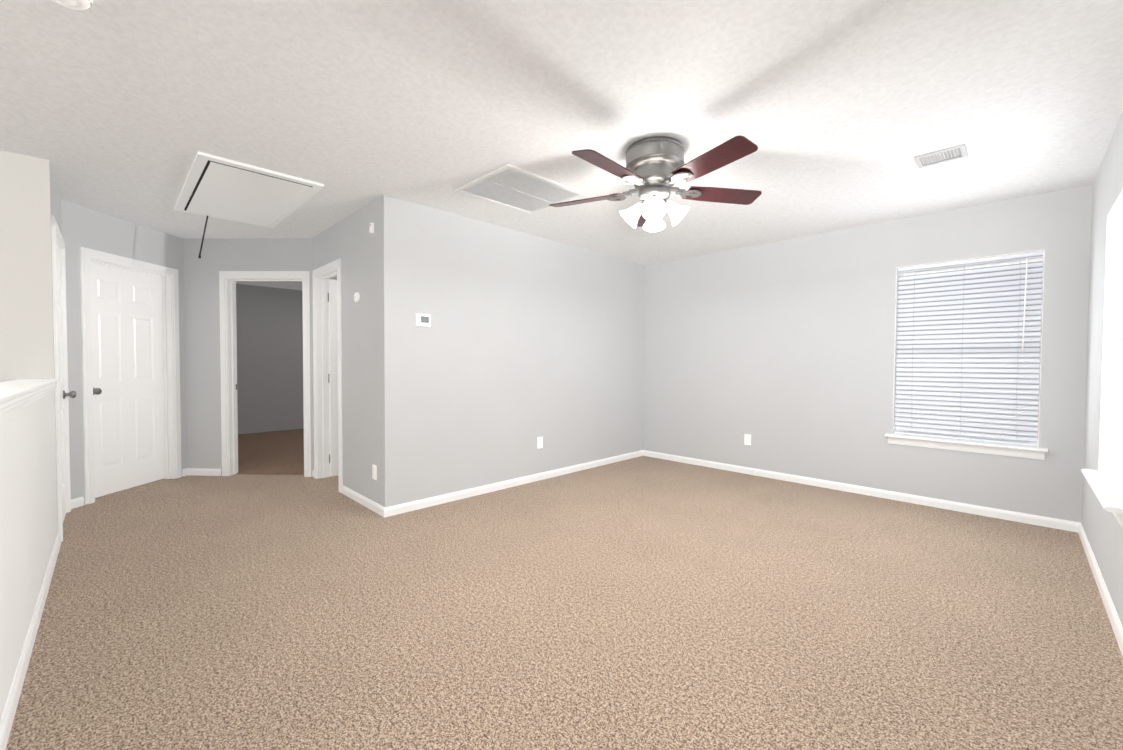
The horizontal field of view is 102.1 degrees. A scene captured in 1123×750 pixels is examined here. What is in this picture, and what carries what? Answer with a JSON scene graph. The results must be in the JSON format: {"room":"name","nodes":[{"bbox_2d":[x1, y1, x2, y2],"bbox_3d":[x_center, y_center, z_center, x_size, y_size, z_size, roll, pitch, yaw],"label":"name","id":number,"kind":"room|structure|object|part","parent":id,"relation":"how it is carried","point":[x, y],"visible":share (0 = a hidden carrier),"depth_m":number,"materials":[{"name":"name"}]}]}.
{"room":"empty loft room","nodes":[
{"label":"empty loft room","id":0,"kind":"room"},
{"bbox_2d":[0,150,53,381],"bbox_3d":[-4.050,-0.117,2.151,2.200,2.440,0.118,-1,2,-45],"label":"wall","id":1,"kind":"structure","parent":0,"point":[35,175],"depth_m":2.80,"materials":[{"name":"paint"}]},
{"bbox_2d":[39,161,61,515],"bbox_3d":[-3.611,-0.141,3.189,0.115,2.440,0.967,-1,2,-45],"label":"wall","id":2,"kind":"structure","parent":0,"point":[55,204],"depth_m":3.05,"materials":[{"name":"grey paint"}]},
{"bbox_2d":[0,379,57,419],"bbox_3d":[-2.140,0.097,1.695,0.172,0.076,3.236,-1,2,-45],"label":"trim","id":3,"kind":"structure","parent":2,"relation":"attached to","point":[16,395],"depth_m":1.91,"materials":[{"name":"white wood"}]},
{"bbox_2d":[51,215,70,541],"bbox_3d":[-3.602,0.026,3.195,0.134,2.106,0.912,-1,2,-45],"label":"door frame","id":4,"kind":"structure","parent":2,"relation":"attached to","point":[56,236],"depth_m":2.95,"materials":[{"name":"white wood"}]},
{"bbox_2d":[56,242,75,521],"bbox_3d":[-3.579,0.064,3.212,0.173,2.015,0.766,-1,2,-45],"label":"closet door","id":5,"kind":"structure","parent":2,"relation":"in","point":[71,394],"depth_m":3.40,"materials":[{"name":"white wood"}]},
{"bbox_2d":[61,199,186,508],"bbox_3d":[-3.952,-0.164,4.070,0.128,2.440,1.232,0,1,1],"label":"wall","id":6,"kind":"structure","parent":0,"point":[85,227],"depth_m":3.72,"materials":[{"name":"grey paint"}]},
{"bbox_2d":[90,262,164,497],"bbox_3d":[-4.001,0.038,4.154,0.582,2.015,0.578,-1,2,-45],"label":"door","id":7,"kind":"structure","parent":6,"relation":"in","point":[127,366],"depth_m":4.16,"materials":[{"name":"white wood"}]},
{"bbox_2d":[80,247,181,504],"bbox_3d":[-3.949,0.001,4.160,0.134,2.106,0.912,0,1,1],"label":"door frame","id":8,"kind":"structure","parent":6,"relation":"attached to","point":[171,360],"depth_m":4.40,"materials":[{"name":"white wood"}]},
{"bbox_2d":[183,238,313,476],"bbox_3d":[-3.272,-0.177,4.717,1.470,2.440,0.128,0,1,2],"label":"wall","id":9,"kind":"structure","parent":0,"point":[202,360],"depth_m":4.67,"materials":[{"name":"grey paint"}]},
{"bbox_2d":[219,271,310,476],"bbox_3d":[-3.037,-0.009,4.721,0.934,2.106,0.151,0,1,2],"label":"door frame","id":10,"kind":"structure","parent":9,"relation":"attached to","point":[228,363],"depth_m":4.66,"materials":[{"name":"white wood"}]},
{"bbox_2d":[236,284,303,433],"bbox_3d":[-5.001,-0.259,7.655,6.210,2.440,0.115,-1,2,-45],"label":"wall","id":11,"kind":"structure","parent":0,"point":[269,323],"depth_m":7.65,"materials":[{"name":"grey paint"}]},
{"bbox_2d":[312,195,399,516],"bbox_3d":[-1.947,-0.155,4.121,0.128,2.440,1.819,-1,2,-45],"label":"wall","id":12,"kind":"structure","parent":0,"point":[370,355],"depth_m":3.63,"materials":[{"name":"grey paint"}]},
{"bbox_2d":[312,258,342,492],"bbox_3d":[-2.209,0.004,4.385,0.134,2.106,0.772,-1,2,-45],"label":"door frame","id":13,"kind":"structure","parent":12,"relation":"attached to","point":[322,275],"depth_m":4.58,"materials":[{"name":"white wood"}]},
{"bbox_2d":[328,279,337,476],"bbox_3d":[-2.138,0.030,4.837,0.625,2.015,0.173,-1,2,-45],"label":"door","id":14,"kind":"structure","parent":12,"relation":"in","point":[333,376],"depth_m":4.65,"materials":[{"name":"white wood"}]},
{"bbox_2d":[354,292,359,302],"bbox_3d":[-1.707,-0.646,3.778,0.027,0.084,0.084,-1,2,-45],"label":"door chime","id":15,"kind":"object","parent":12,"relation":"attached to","point":[357,297],"visible":1,"depth_m":3.76,"materials":[{"name":"white plastic"}]},
{"bbox_2d":[370,223,373,233],"bbox_3d":[-1.485,-1.149,3.547,0.024,0.080,0.032,-1,2,-45],"label":"sensor","id":16,"kind":"object","parent":12,"relation":"attached to","point":[372,228],"visible":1,"depth_m":3.54,"materials":[{"name":"white plastic"}]},
{"bbox_2d":[372,465,376,479],"bbox_3d":[-1.482,0.770,3.593,0.009,0.114,0.070,-1,2,-45],"label":"outlet","id":17,"kind":"object","parent":12,"relation":"attached to","point":[374,472],"visible":1,"depth_m":3.58,"materials":[{"name":"white plastic"}]},
{"bbox_2d":[398,199,644,503],"bbox_3d":[-0.142,-0.161,4.713,3.266,2.440,0.115,-1,2,-45],"label":"wall","id":18,"kind":"structure","parent":0,"point":[515,349],"depth_m":4.26,"materials":[{"name":"grey paint"}]},
{"bbox_2d":[416,314,430,326],"bbox_3d":[-1.107,-0.439,3.646,0.124,0.100,0.027,-1,2,-45],"label":"thermostat","id":19,"kind":"object","parent":18,"relation":"attached to","point":[423,320],"visible":1,"depth_m":3.63,"materials":[{"name":"white plastic"}]},
{"bbox_2d":[383,450,642,517],"bbox_3d":[-0.149,1.025,4.651,3.395,0.072,0.013,-1,2,-45],"label":"baseboard","id":20,"kind":"structure","parent":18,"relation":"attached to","point":[427,502],"depth_m":4.19,"materials":[{"name":"white wood"}]},
{"bbox_2d":[537,437,542,448],"bbox_3d":[-0.214,0.682,4.579,0.070,0.114,0.009,-1,2,-45],"label":"outlet","id":21,"kind":"object","parent":18,"relation":"attached to","point":[539,442],"visible":1,"depth_m":4.57,"materials":[{"name":"white plastic"}]},
{"bbox_2d":[0,0,1122,289],"bbox_3d":[-2.165,-1.411,3.890,7.760,0.080,9.802,-1,2,-45],"label":"ceiling","id":22,"kind":"structure","parent":0,"point":[840,114],"depth_m":2.20,"materials":[{"name":"white paint"}]},
{"bbox_2d":[52,0,92,9],"bbox_3d":[-1.679,-1.288,1.530,0.140,0.043,0.140,-1,2,-45],"label":"smoke detector","id":23,"kind":"object","parent":22,"relation":"attached to","point":[80,4],"visible":1,"depth_m":1.56,"materials":[{"name":"white plastic"}]},
{"bbox_2d":[174,151,323,257],"bbox_3d":[-2.437,-1.171,3.481,0.700,0.389,1.430,-1,2,-45],"label":"attic hatch","id":24,"kind":"object","parent":22,"relation":"hanging from","point":[222,188],"visible":1,"depth_m":3.33,"materials":[{"name":"white wood"}]},
{"bbox_2d":[455,163,585,214],"bbox_3d":[-0.298,-1.342,3.338,0.730,0.016,0.620,-1,2,-45],"label":"ceiling vent","id":25,"kind":"object","parent":22,"relation":"in","point":[515,168],"visible":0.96,"depth_m":3.31,"materials":[{"name":"white metal"}]},
{"bbox_2d":[549,135,761,231],"bbox_3d":[0.521,-1.101,2.642,1.255,0.451,1.302,-1,2,-45],"label":"ceiling fan","id":26,"kind":"object","parent":22,"relation":"hanging from","point":[656,166],"depth_m":2.57,"materials":[{"name":"brown wood"}]},
{"bbox_3d":[0.547,-0.947,2.681,0.338,0.142,0.338,-1,2,-33],"label":"ceiling fan shade","id":27,"kind":"part","parent":26,"relation":"part of","materials":[{"name":"white glass"}]},
{"bbox_2d":[914,144,967,167],"bbox_3d":[2.285,-1.316,2.733,0.200,0.012,0.230,-1,2,-45],"label":"ceiling vent","id":28,"kind":"object","parent":22,"relation":"in","point":[921,162],"visible":0.94,"depth_m":2.73,"materials":[{"name":"white metal"}]},
{"bbox_2d":[6,429,1122,749],"bbox_3d":[-2.328,1.064,5.183,9.282,0.064,11.759,-1,2,-45],"label":"floor","id":29,"kind":"structure","parent":0,"point":[642,602],"depth_m":2.07,"materials":[{"name":"beige carpet"}]},
{"bbox_2d":[0,391,57,720],"bbox_3d":[-2.147,0.601,1.712,0.140,1.046,3.222,-1,2,-45],"label":"half wall","id":30,"kind":"structure","parent":29,"relation":"on","point":[28,510],"depth_m":1.81,"materials":[{"name":"paint"}]},
{"bbox_2d":[0,533,60,749],"bbox_3d":[-2.141,1.088,1.725,0.153,0.072,3.234,-1,2,-45],"label":"baseboard","id":31,"kind":"structure","parent":29,"relation":"on","point":[8,715],"depth_m":1.73,"materials":[{"name":"white wood"}]},
{"bbox_2d":[643,450,1079,532],"bbox_3d":[2.358,1.041,4.527,0.013,0.072,3.724,-1,2,-45],"label":"baseboard","id":32,"kind":"structure","parent":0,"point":[1060,524],"depth_m":3.98,"materials":[{"name":"white wood"}]},
{"bbox_2d":[643,184,1092,522],"bbox_3d":[2.385,-0.145,4.599,0.160,2.440,3.839,-1,2,-45],"label":"wall","id":33,"kind":"structure","parent":0,"point":[781,352],"depth_m":4.24,"materials":[{"name":"grey paint"}]},
{"bbox_2d":[744,434,750,444],"bbox_3d":[2.002,0.696,4.882,0.009,0.114,0.070,-1,2,-45],"label":"outlet","id":34,"kind":"object","parent":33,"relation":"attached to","point":[747,439],"visible":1,"depth_m":4.88,"materials":[{"name":"white plastic"}]},
{"bbox_2d":[885,433,1047,459],"bbox_3d":[3.222,0.570,3.676,0.150,0.085,0.975,-1,2,-45],"label":"window sill","id":35,"kind":"structure","parent":33,"relation":"in","point":[1022,451],"depth_m":3.60,"materials":[{"name":"white wood"}]},
{"bbox_2d":[892,250,1044,447],"bbox_3d":[3.272,-0.189,3.703,0.154,1.480,0.885,-1,2,-45],"label":"window","id":36,"kind":"structure","parent":33,"relation":"in","point":[895,347],"depth_m":3.66,"materials":[{"name":"white plastic"}]},
{"bbox_2d":[894,251,1042,445],"bbox_3d":[3.248,-0.200,3.679,0.067,1.445,0.869,-1,2,-45],"label":"window blind","id":37,"kind":"object","parent":36,"relation":"attached to","point":[968,354],"visible":0.94,"depth_m":3.64,"materials":[{"name":"white plastic"}]},
{"bbox_3d":[3.305,-0.189,3.735,0.062,1.480,0.885,-1,2,-45],"label":"window sash north","id":38,"kind":"part","parent":36,"relation":"part of","materials":[{"name":"white plastic"}]},
{"bbox_2d":[1078,111,1122,656],"bbox_3d":[1.126,-0.050,0.540,7.670,2.440,0.173,-1,2,-45],"label":"wall","id":39,"kind":"structure","parent":0,"point":[1103,528],"depth_m":2.66,"materials":[{"name":"grey paint"}]},
{"bbox_2d":[1081,469,1122,527],"bbox_3d":[2.761,0.603,2.270,1.020,0.085,0.150,-1,2,-45],"label":"window sill","id":40,"kind":"structure","parent":39,"relation":"in","point":[1108,492],"depth_m":2.19,"materials":[{"name":"white wood"}]},
{"bbox_2d":[1098,190,1122,471],"bbox_3d":[2.787,-0.167,2.229,0.929,1.454,0.088,-1,2,-45],"label":"window","id":41,"kind":"structure","parent":39,"relation":"in","point":[1109,337],"depth_m":2.57,"materials":[{"name":"white wood"}]},
{"bbox_2d":[1105,201,1122,491],"bbox_3d":[2.788,-0.166,2.228,0.914,1.445,0.066,-1,2,-45],"label":"window blind","id":42,"kind":"object","parent":41,"relation":"attached to","point":[1115,472],"visible":1,"depth_m":2.45,"materials":[{"name":"white plastic"}]}
]}

